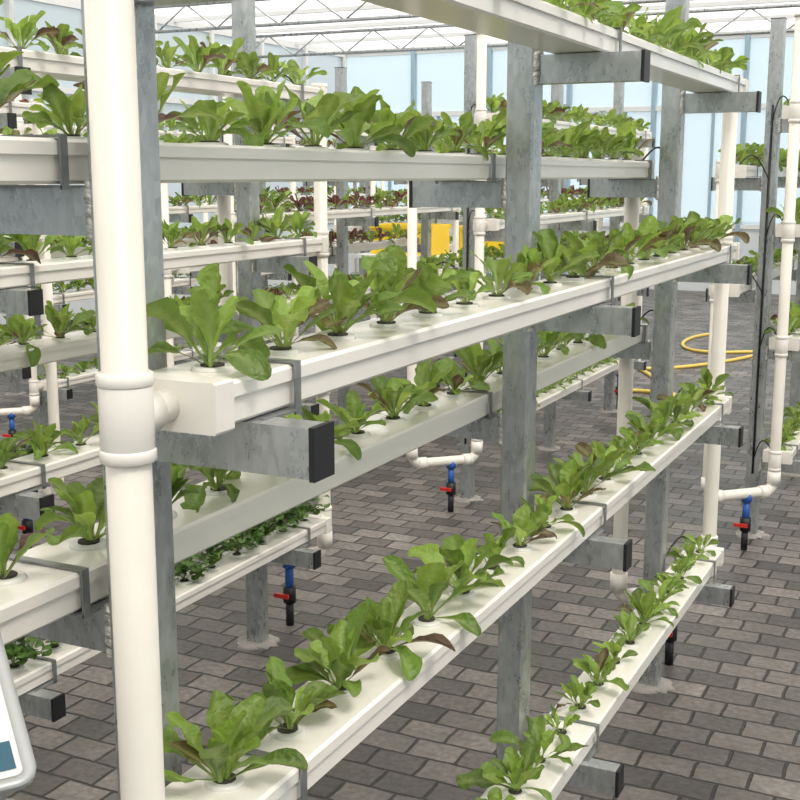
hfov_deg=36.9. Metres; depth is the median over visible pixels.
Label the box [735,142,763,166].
plants
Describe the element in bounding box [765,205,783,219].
plants
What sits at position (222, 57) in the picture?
plants
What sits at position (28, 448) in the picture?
plants
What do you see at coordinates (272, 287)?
plants
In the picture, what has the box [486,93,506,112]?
plants
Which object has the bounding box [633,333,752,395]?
garden hose
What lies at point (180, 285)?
rack
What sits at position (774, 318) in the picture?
plants
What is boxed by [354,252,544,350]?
work table
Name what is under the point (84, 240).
plants
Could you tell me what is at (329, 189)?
plants
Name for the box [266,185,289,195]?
plants
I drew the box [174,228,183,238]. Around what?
plants
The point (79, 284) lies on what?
plants
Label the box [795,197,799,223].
plants
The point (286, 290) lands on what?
plants
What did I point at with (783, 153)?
plants
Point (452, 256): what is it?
plants
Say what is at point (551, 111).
plants
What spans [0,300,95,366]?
plants
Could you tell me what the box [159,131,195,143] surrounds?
plants
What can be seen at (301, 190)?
plants
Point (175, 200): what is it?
plants
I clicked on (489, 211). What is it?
plants
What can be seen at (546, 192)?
plants
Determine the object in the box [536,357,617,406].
plants
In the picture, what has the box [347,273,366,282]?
plants
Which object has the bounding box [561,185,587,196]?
plants
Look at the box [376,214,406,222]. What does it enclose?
plants
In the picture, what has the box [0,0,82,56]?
plants
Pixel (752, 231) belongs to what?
wall
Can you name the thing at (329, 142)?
plants
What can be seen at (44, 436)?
plants
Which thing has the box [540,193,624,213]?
plants
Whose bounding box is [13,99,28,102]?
plants
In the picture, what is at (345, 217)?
rack
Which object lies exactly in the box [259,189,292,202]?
plants
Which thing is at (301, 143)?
plants
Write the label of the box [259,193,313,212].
plants
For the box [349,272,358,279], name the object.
plants
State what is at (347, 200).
plants
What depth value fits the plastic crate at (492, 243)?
9.49 m
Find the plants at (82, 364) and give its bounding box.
[57,358,97,378]
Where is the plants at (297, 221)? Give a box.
[162,206,316,247]
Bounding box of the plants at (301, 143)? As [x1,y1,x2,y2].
[295,136,310,146]
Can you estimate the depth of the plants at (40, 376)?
7.28 m
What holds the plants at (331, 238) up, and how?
in the rack at (345, 217)
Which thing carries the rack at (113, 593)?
on the floor
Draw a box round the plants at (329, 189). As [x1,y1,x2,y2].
[327,186,333,194]
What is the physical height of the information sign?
1.299 m
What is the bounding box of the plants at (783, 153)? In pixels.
[779,148,787,171]
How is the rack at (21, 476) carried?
on the floor
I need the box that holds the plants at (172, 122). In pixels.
[158,120,188,132]
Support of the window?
in the wall at (87, 304)
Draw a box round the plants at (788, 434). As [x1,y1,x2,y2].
[781,402,799,450]
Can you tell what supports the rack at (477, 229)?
on the floor
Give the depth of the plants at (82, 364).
7.52 m
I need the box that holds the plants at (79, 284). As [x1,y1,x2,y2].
[52,278,93,291]
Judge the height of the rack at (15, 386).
2.314 m
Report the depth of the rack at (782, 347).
5.30 m
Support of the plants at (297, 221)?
in the rack at (21, 476)
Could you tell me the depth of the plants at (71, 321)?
9.50 m
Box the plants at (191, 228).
[189,225,196,232]
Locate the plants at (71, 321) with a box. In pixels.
[62,316,73,331]
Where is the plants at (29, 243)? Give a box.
[0,234,92,263]
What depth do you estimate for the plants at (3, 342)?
4.98 m
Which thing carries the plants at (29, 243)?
in the rack at (21, 476)
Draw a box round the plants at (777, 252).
[773,249,781,265]
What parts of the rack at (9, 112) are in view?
steel frame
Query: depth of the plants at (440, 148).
5.81 m
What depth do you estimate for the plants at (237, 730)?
1.96 m
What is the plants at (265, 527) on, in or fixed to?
in the rack at (21, 476)
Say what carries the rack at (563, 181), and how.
on the floor
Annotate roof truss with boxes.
[154,0,799,58]
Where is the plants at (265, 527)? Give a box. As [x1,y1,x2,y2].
[174,494,329,579]
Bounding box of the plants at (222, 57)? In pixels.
[155,35,326,83]
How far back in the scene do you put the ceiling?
15.15 m
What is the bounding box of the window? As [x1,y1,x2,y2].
[0,0,341,227]
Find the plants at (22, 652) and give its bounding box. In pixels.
[4,635,59,665]
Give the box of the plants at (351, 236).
[348,223,406,243]
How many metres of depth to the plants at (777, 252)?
6.08 m
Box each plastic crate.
[369,223,450,255]
[452,225,503,257]
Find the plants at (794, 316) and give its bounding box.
[788,301,799,334]
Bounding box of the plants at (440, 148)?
[432,143,450,152]
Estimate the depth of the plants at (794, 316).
5.51 m
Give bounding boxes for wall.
[0,0,346,324]
[346,30,796,294]
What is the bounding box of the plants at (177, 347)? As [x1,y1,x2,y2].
[174,340,198,350]
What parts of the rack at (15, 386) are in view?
steel frame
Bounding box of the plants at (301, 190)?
[296,186,313,194]
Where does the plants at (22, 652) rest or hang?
in the rack at (21, 476)
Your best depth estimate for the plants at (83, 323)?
9.68 m
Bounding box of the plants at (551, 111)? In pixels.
[542,100,651,130]
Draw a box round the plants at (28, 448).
[10,438,40,459]
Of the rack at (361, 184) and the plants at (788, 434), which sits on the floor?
the rack at (361, 184)
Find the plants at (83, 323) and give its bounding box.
[77,321,91,327]
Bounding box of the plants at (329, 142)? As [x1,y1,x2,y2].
[327,138,334,146]
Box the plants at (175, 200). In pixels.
[168,192,216,206]
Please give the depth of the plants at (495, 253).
6.47 m
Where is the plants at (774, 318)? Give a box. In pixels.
[764,314,777,333]
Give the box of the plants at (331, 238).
[329,229,335,244]
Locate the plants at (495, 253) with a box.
[484,243,503,260]
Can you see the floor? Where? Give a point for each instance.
(729, 726)
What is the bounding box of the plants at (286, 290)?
[265,282,300,297]
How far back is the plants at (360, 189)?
13.71 m
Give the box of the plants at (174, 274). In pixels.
[171,273,189,280]
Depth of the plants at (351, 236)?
8.44 m
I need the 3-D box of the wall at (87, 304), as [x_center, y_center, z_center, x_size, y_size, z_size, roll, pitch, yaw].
[-5.484,-2.069,10.220,0.110,3.600,21.060,5,12,25]
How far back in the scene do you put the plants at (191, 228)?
8.83 m
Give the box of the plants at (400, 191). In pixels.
[377,188,406,195]
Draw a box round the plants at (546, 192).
[541,187,548,198]
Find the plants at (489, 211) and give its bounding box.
[485,208,504,219]
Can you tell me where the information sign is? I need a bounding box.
[0,632,35,794]
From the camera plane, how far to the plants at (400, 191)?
11.23 m
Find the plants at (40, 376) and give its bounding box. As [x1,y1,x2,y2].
[37,364,45,379]
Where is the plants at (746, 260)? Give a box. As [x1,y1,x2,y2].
[732,250,757,274]
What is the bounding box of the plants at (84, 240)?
[81,236,91,245]
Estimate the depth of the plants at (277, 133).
9.45 m
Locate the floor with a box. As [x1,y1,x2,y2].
[0,278,799,799]
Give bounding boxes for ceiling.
[174,0,799,50]
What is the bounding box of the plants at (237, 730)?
[0,0,749,799]
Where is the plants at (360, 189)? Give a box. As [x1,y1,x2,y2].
[348,185,365,193]
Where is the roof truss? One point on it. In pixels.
(625, 2)
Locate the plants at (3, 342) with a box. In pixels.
[0,329,22,345]
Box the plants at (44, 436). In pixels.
[0,402,98,468]
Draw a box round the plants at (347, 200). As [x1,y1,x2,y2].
[327,191,406,208]
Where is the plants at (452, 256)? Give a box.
[420,248,462,268]
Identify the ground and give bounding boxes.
[378,216,780,224]
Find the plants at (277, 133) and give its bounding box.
[270,132,288,136]
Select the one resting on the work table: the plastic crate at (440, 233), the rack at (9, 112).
the plastic crate at (440, 233)
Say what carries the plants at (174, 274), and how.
in the rack at (180, 285)
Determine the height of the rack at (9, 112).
2.314 m
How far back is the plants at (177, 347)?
8.55 m
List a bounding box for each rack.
[0,0,332,799]
[0,0,761,799]
[0,94,298,452]
[0,99,63,548]
[0,132,95,395]
[161,44,459,476]
[203,119,384,328]
[334,142,498,320]
[406,33,654,511]
[484,104,623,337]
[700,12,799,550]
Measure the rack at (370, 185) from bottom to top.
2.314 m
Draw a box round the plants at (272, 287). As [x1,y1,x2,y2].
[268,282,290,289]
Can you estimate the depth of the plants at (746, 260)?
5.56 m
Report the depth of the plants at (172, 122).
8.13 m
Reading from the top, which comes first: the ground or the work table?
the ground
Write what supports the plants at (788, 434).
in the rack at (782, 347)

